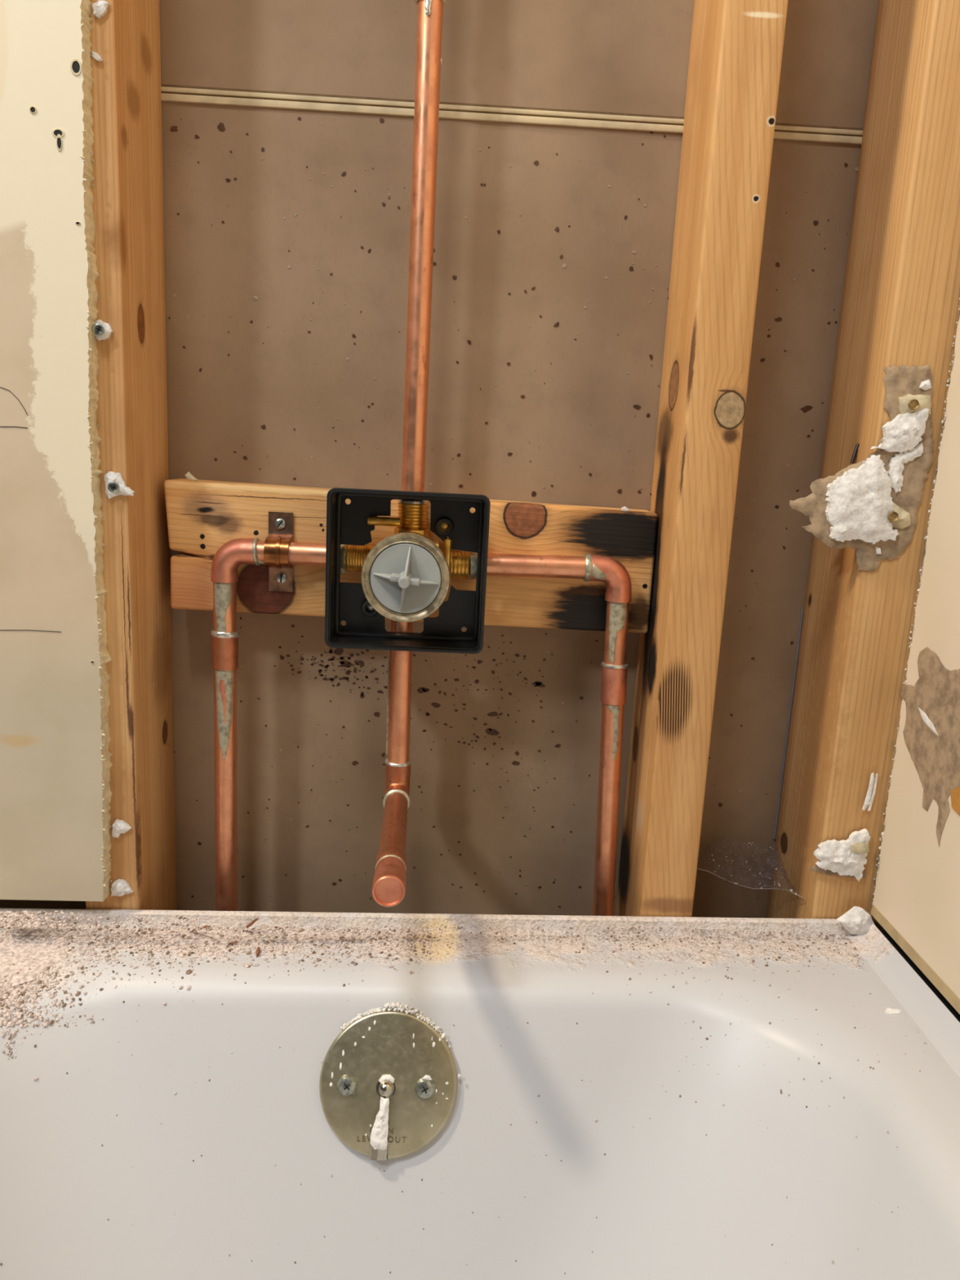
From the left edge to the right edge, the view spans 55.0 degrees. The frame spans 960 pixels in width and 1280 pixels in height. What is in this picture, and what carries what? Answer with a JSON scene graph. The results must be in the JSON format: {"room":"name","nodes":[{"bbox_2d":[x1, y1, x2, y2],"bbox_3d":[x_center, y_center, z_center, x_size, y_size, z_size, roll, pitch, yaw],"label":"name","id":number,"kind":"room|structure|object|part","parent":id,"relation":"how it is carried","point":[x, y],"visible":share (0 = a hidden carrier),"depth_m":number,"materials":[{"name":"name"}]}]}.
{"room":"bathroom","nodes":[
{"label":"bathroom","id":0,"kind":"room"},
{"bbox_2d":[0,0,112,901],"bbox_3d":[-0.902,-0.623,0.464,1.376,2.400,0.014,2,12,-2],"label":"wall","id":1,"kind":"structure","parent":0,"point":[54,676],"depth_m":0.58,"materials":[{"name":"paint"}]},
{"bbox_2d":[0,0,883,933],"bbox_3d":[0.007,-0.604,0.592,1.500,2.400,0.014,2,12,-2],"label":"wall","id":2,"kind":"structure","parent":0,"point":[287,126],"depth_m":0.67,"materials":[{"name":"paper"}]},
{"bbox_2d":[862,297,959,1022],"bbox_3d":[0.364,-0.354,-0.568,0.066,2.420,2.200,2,12,-2],"label":"wall","id":3,"kind":"structure","parent":0,"point":[916,901],"depth_m":0.59,"materials":[{"name":"paint"}]},
{"bbox_3d":[-0.601,0.792,-0.289,2.050,0.030,2.320,2,12,-2],"label":"floor","id":4,"kind":"structure","parent":0,"visible":0},
{"bbox_2d":[80,0,177,910],"bbox_3d":[-0.223,-0.604,0.536,0.038,2.400,0.088,2,12,-2],"label":"stud","id":5,"kind":"object","parent":4,"relation":"on","point":[126,190],"visible":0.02,"depth_m":0.62,"materials":[{"name":"brown wood"}]},
{"bbox_2d":[92,50,102,61],"bbox_3d":[-0.225,-0.344,0.543,0.006,0.005,0.003,2,12,-2],"label":"plaster remnant","id":6,"kind":"object","parent":5,"relation":"attached to","point":[95,55],"visible":1,"depth_m":0.54,"materials":[{"name":"white paint"}]},
{"bbox_2d":[92,0,110,18],"bbox_3d":[-0.221,-0.368,0.538,0.010,0.009,0.004,2,12,-2],"label":"plaster remnant","id":7,"kind":"object","parent":5,"relation":"attached to","point":[100,8],"visible":1,"depth_m":0.54,"materials":[{"name":"white paint"}]},
{"bbox_2d":[92,319,112,340],"bbox_3d":[-0.235,-0.193,0.572,0.012,0.012,0.008,2,12,-2],"label":"plaster remnant","id":8,"kind":"object","parent":5,"relation":"attached to","point":[102,331],"visible":1,"depth_m":0.57,"materials":[{"name":"white paint"}]},
{"bbox_2d":[104,471,134,498],"bbox_3d":[-0.232,-0.099,0.592,0.019,0.018,0.008,2,12,-2],"label":"plaster remnant","id":9,"kind":"object","parent":5,"relation":"attached to","point":[115,486],"visible":1,"depth_m":0.59,"materials":[{"name":"white paint"}]},
{"bbox_2d":[111,818,131,838],"bbox_3d":[-0.249,0.132,0.642,0.013,0.013,0.004,2,12,-2],"label":"plaster remnant","id":10,"kind":"object","parent":5,"relation":"attached to","point":[119,826],"visible":1,"depth_m":0.64,"materials":[{"name":"white paint"}]},
{"bbox_2d":[110,878,133,896],"bbox_3d":[-0.253,0.175,0.650,0.015,0.013,0.005,2,12,-2],"label":"plaster remnant","id":11,"kind":"object","parent":5,"relation":"attached to","point":[120,887],"visible":1,"depth_m":0.65,"materials":[{"name":"white paint"}]},
{"bbox_2d":[210,537,325,911],"bbox_3d":[-0.155,0.252,0.714,0.100,0.661,0.020,2,12,-2],"label":"supply pipe","id":12,"kind":"object","parent":4,"relation":"on","point":[226,561],"visible":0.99,"depth_m":0.66,"materials":[{"name":"metal"}]},
{"bbox_2d":[0,907,959,1279],"bbox_3d":[-0.069,0.540,-0.033,0.717,0.411,1.499,2,12,-2],"label":"bathtub","id":13,"kind":"object","parent":4,"relation":"on","point":[663,1216],"visible":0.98,"depth_m":0.57,"materials":[{"name":"ceramic"}]},
{"bbox_2d":[0,929,72,986],"bbox_3d":[-0.304,0.209,0.611,0.067,0.004,0.069,2,12,-2],"label":"pile","id":14,"kind":"object","parent":13,"relation":"on","point":[46,956],"visible":1,"depth_m":0.61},
{"bbox_2d":[142,928,261,945],"bbox_3d":[-0.194,0.206,0.640,0.094,0.003,0.023,2,12,-2],"label":"pile","id":15,"kind":"object","parent":13,"relation":"on","point":[166,938],"visible":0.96,"depth_m":0.64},
{"bbox_2d":[191,924,211,931],"bbox_3d":[-0.193,0.200,0.638,0.024,0.013,0.002,11,15,36],"label":"wood splinter","id":16,"kind":"object","parent":15,"relation":"on","point":[206,926],"visible":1,"depth_m":0.64,"materials":[{"name":"brown wood"}]},
{"bbox_2d":[226,940,238,946],"bbox_3d":[-0.169,0.207,0.631,0.008,0.002,0.002,-5,14,-34],"label":"wood splinter","id":17,"kind":"object","parent":13,"relation":"on","point":[235,941],"visible":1,"depth_m":0.63,"materials":[{"name":"brown wood"}]},
{"bbox_2d":[255,946,260,956],"bbox_3d":[-0.150,0.210,0.622,0.002,0.003,0.011,2,12,-2],"label":"wood splinter","id":18,"kind":"object","parent":13,"relation":"on","point":[258,948],"visible":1,"depth_m":0.62,"materials":[{"name":"brown wood"}]},
{"bbox_2d":[277,930,355,942],"bbox_3d":[-0.117,0.208,0.644,0.068,0.003,0.018,2,12,-2],"label":"pile","id":19,"kind":"object","parent":13,"relation":"on","point":[323,936],"visible":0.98,"depth_m":0.64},
{"bbox_2d":[319,1002,461,1159],"bbox_3d":[-0.056,0.276,0.578,0.089,0.084,0.045,2,12,-2],"label":"overflow plate","id":20,"kind":"object","parent":13,"relation":"attached to","point":[388,1082],"visible":1,"depth_m":0.58,"materials":[{"name":"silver metal"}]},
{"bbox_3d":[-0.062,0.298,0.569,0.011,0.040,0.018,2,12,-2],"label":"lever","id":21,"kind":"part","parent":20,"relation":"part of","materials":[{"name":"silver metal"}]},
{"bbox_2d":[0,910,926,1274],"bbox_3d":[-0.012,0.303,0.563,0.651,0.166,0.247,2,12,-2],"label":"debris","id":22,"kind":"object","parent":13,"relation":"in","point":[16,917],"visible":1,"depth_m":0.63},
{"bbox_2d":[242,918,259,931],"bbox_3d":[-0.161,0.200,0.646,0.013,0.012,0.002,5,12,11],"label":"wood splinter","id":23,"kind":"object","parent":22,"relation":"on","point":[251,922],"visible":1,"depth_m":0.65,"materials":[{"name":"brown wood"}]},
{"bbox_2d":[836,906,875,934],"bbox_3d":[0.271,0.202,0.659,0.030,0.022,0.008,2,12,-2],"label":"lump","id":24,"kind":"object","parent":13,"relation":"on","point":[856,921],"visible":1,"depth_m":0.66,"materials":[{"name":"white paint"}]},
{"bbox_2d":[884,1007,901,1014],"bbox_3d":[0.258,0.232,0.577,0.011,0.002,0.007,2,12,-2],"label":"chip","id":25,"kind":"object","parent":13,"relation":"on","point":[888,1011],"visible":1,"depth_m":0.57,"materials":[{"name":"white paint"}]},
{"bbox_2d":[486,553,631,915],"bbox_3d":[0.044,0.261,0.720,0.138,0.660,0.020,2,12,-2],"label":"supply pipe","id":26,"kind":"object","parent":4,"relation":"on","point":[588,567],"visible":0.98,"depth_m":0.66,"materials":[{"name":"orange metal"}]},
{"bbox_2d":[615,0,787,916],"bbox_3d":[0.173,-0.587,0.549,0.038,2.400,0.088,2,12,-2],"label":"stud","id":27,"kind":"object","parent":4,"relation":"on","point":[736,48],"visible":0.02,"depth_m":0.61,"materials":[{"name":"brown wood"}]},
{"bbox_2d":[164,478,657,633],"bbox_3d":[-0.050,-0.062,0.679,0.351,0.095,0.038,2,12,-2],"label":"board","id":28,"kind":"object","parent":27,"relation":"attached to","point":[202,516],"visible":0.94,"depth_m":0.66,"materials":[{"name":"brown wood"}]},
{"bbox_2d":[185,471,197,481],"bbox_3d":[-0.203,-0.115,0.650,0.009,0.007,0.002,2,12,-2],"label":"chip","id":29,"kind":"object","parent":28,"relation":"on","point":[188,475],"visible":1,"depth_m":0.65,"materials":[{"name":"beige wood"}]},
{"bbox_2d":[263,511,293,591],"bbox_3d":[-0.142,-0.061,0.647,0.017,0.056,0.021,2,12,-2],"label":"strap","id":30,"kind":"object","parent":28,"relation":"attached to","point":[280,523],"visible":1,"depth_m":0.65,"materials":[{"name":"brown metal"}]},
{"bbox_2d":[324,487,490,653],"bbox_3d":[-0.049,-0.045,0.613,0.107,0.107,0.101,2,12,-2],"label":"shower valve","id":31,"kind":"object","parent":28,"relation":"attached to","point":[402,575],"visible":1,"depth_m":0.63,"materials":[{"name":"black plastic"}]},
{"bbox_2d":[372,619,413,906],"bbox_3d":[-0.053,0.069,0.590,0.020,0.145,0.192,2,12,-4],"label":"stub","id":32,"kind":"object","parent":31,"relation":"attached to","point":[388,887],"visible":0.98,"depth_m":0.66,"materials":[{"name":"orange metal"}]},
{"bbox_2d":[401,0,445,492],"bbox_3d":[-0.017,-0.686,0.520,0.020,1.212,0.020,11,14,35],"label":"riser pipe","id":33,"kind":"object","parent":31,"relation":"attached to","point":[428,62],"visible":1,"depth_m":0.60,"materials":[{"name":"orange metal"}]},
{"bbox_2d":[621,506,629,511],"bbox_3d":[0.105,-0.094,0.662,0.006,0.004,0.002,2,12,-2],"label":"chip","id":34,"kind":"object","parent":28,"relation":"on","point":[624,508],"visible":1,"depth_m":0.66,"materials":[{"name":"paint"}]},
{"bbox_2d":[697,839,803,897],"bbox_3d":[0.198,0.175,0.712,0.088,0.030,0.070,2,12,-2],"label":"cobweb","id":35,"kind":"object","parent":27,"relation":"attached to","point":[719,839],"visible":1,"depth_m":0.71,"materials":[{"name":"grey fabric"}]},
{"bbox_2d":[766,0,959,929],"bbox_3d":[0.305,-0.581,0.553,0.051,2.400,0.088,2,12,-2],"label":"stud","id":36,"kind":"object","parent":4,"relation":"on","point":[900,303],"visible":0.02,"depth_m":0.63,"materials":[{"name":"brown wood"}]},
{"bbox_2d":[809,828,870,881],"bbox_3d":[0.258,0.153,0.655,0.041,0.039,0.010,2,12,-2],"label":"plaster remnant","id":37,"kind":"object","parent":36,"relation":"attached to","point":[846,858],"visible":1,"depth_m":0.65,"materials":[{"name":"white paint"}]},
{"bbox_2d":[849,442,858,463],"bbox_3d":[0.257,-0.128,0.630,0.008,0.016,0.002,-4,14,-30],"label":"nail","id":38,"kind":"object","parent":36,"relation":"attached to","point":[855,450],"visible":1,"depth_m":0.63,"materials":[{"name":"metal"}]},
{"bbox_2d":[789,364,933,571],"bbox_3d":[0.251,-0.111,0.599,0.091,0.134,0.010,2,12,-2],"label":"plaster remnant","id":39,"kind":"object","parent":36,"relation":"attached to","point":[870,506],"visible":1,"depth_m":0.60,"materials":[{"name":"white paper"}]}
]}

